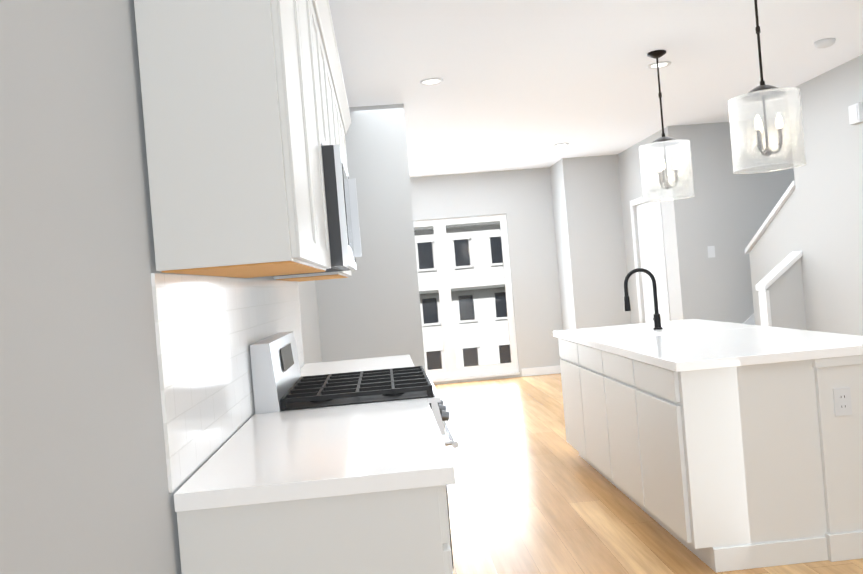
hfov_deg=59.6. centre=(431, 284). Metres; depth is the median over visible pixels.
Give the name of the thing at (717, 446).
kitchen island
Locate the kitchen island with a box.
[558,331,862,571]
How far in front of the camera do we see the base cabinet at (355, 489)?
1.72 m
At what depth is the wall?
1.99 m
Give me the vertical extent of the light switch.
0.118 m
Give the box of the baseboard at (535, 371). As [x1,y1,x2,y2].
[521,365,560,376]
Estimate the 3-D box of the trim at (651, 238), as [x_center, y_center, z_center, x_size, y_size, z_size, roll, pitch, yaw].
[3.443,-0.018,6.631,1.665,2.120,4.905,-5,0,-4]
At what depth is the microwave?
2.76 m
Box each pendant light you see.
[639,50,694,201]
[728,0,806,173]
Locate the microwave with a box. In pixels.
[272,145,361,276]
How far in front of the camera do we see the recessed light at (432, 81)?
5.25 m
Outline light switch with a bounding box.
[707,246,714,257]
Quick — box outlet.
[833,387,851,415]
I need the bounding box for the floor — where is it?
[434,373,862,573]
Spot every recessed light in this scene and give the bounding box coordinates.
[420,78,442,84]
[554,143,568,146]
[647,61,670,68]
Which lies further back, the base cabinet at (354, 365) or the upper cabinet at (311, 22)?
the base cabinet at (354, 365)
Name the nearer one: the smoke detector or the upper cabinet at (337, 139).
the upper cabinet at (337, 139)
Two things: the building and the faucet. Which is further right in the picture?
the faucet
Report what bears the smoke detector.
attached to the ceiling
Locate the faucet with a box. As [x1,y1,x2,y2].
[624,268,662,329]
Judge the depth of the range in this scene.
2.88 m
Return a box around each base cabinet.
[174,398,454,573]
[300,355,413,376]
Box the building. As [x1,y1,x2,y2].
[414,221,510,369]
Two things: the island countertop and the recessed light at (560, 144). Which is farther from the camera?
the recessed light at (560, 144)
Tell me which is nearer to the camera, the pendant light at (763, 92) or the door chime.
the pendant light at (763, 92)
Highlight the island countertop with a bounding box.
[553,319,862,370]
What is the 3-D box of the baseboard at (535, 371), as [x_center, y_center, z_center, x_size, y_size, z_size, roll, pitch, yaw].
[1.478,1.147,10.002,0.570,0.105,0.016,-5,0,-4]
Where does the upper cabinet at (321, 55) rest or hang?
attached to the wall
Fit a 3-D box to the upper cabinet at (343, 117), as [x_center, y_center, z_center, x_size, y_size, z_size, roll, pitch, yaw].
[-0.714,-0.753,4.771,0.320,0.670,0.508,-5,0,-4]
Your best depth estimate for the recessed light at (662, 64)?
5.31 m
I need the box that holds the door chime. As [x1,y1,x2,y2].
[848,102,862,124]
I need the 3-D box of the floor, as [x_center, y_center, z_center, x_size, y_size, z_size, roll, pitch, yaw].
[1.946,1.203,3.877,5.440,0.060,12.540,-5,0,-4]
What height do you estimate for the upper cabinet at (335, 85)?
1.058 m
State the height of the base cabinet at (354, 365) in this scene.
0.915 m
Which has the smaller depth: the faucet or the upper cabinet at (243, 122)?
the upper cabinet at (243, 122)
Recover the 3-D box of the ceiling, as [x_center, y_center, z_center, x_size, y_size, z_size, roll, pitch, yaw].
[1.716,-1.607,3.872,5.440,0.100,12.540,-5,0,-4]
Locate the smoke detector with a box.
[814,38,835,47]
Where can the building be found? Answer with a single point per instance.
(455, 269)
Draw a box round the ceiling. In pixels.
[312,0,862,176]
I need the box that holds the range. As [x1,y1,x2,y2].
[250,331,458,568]
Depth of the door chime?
5.57 m
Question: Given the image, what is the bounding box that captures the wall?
[0,0,862,573]
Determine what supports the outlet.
attached to the kitchen island
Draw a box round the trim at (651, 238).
[630,180,801,326]
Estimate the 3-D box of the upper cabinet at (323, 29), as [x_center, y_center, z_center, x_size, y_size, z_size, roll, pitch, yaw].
[-0.620,-0.795,3.276,0.320,0.595,0.443,-5,0,-4]
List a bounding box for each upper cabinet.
[134,0,325,277]
[242,0,337,279]
[283,48,349,281]
[302,84,351,280]
[314,0,333,144]
[322,28,333,143]
[342,116,347,169]
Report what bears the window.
in the wall
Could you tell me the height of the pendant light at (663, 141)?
0.974 m
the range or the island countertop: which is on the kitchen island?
the island countertop
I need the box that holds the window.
[413,214,519,381]

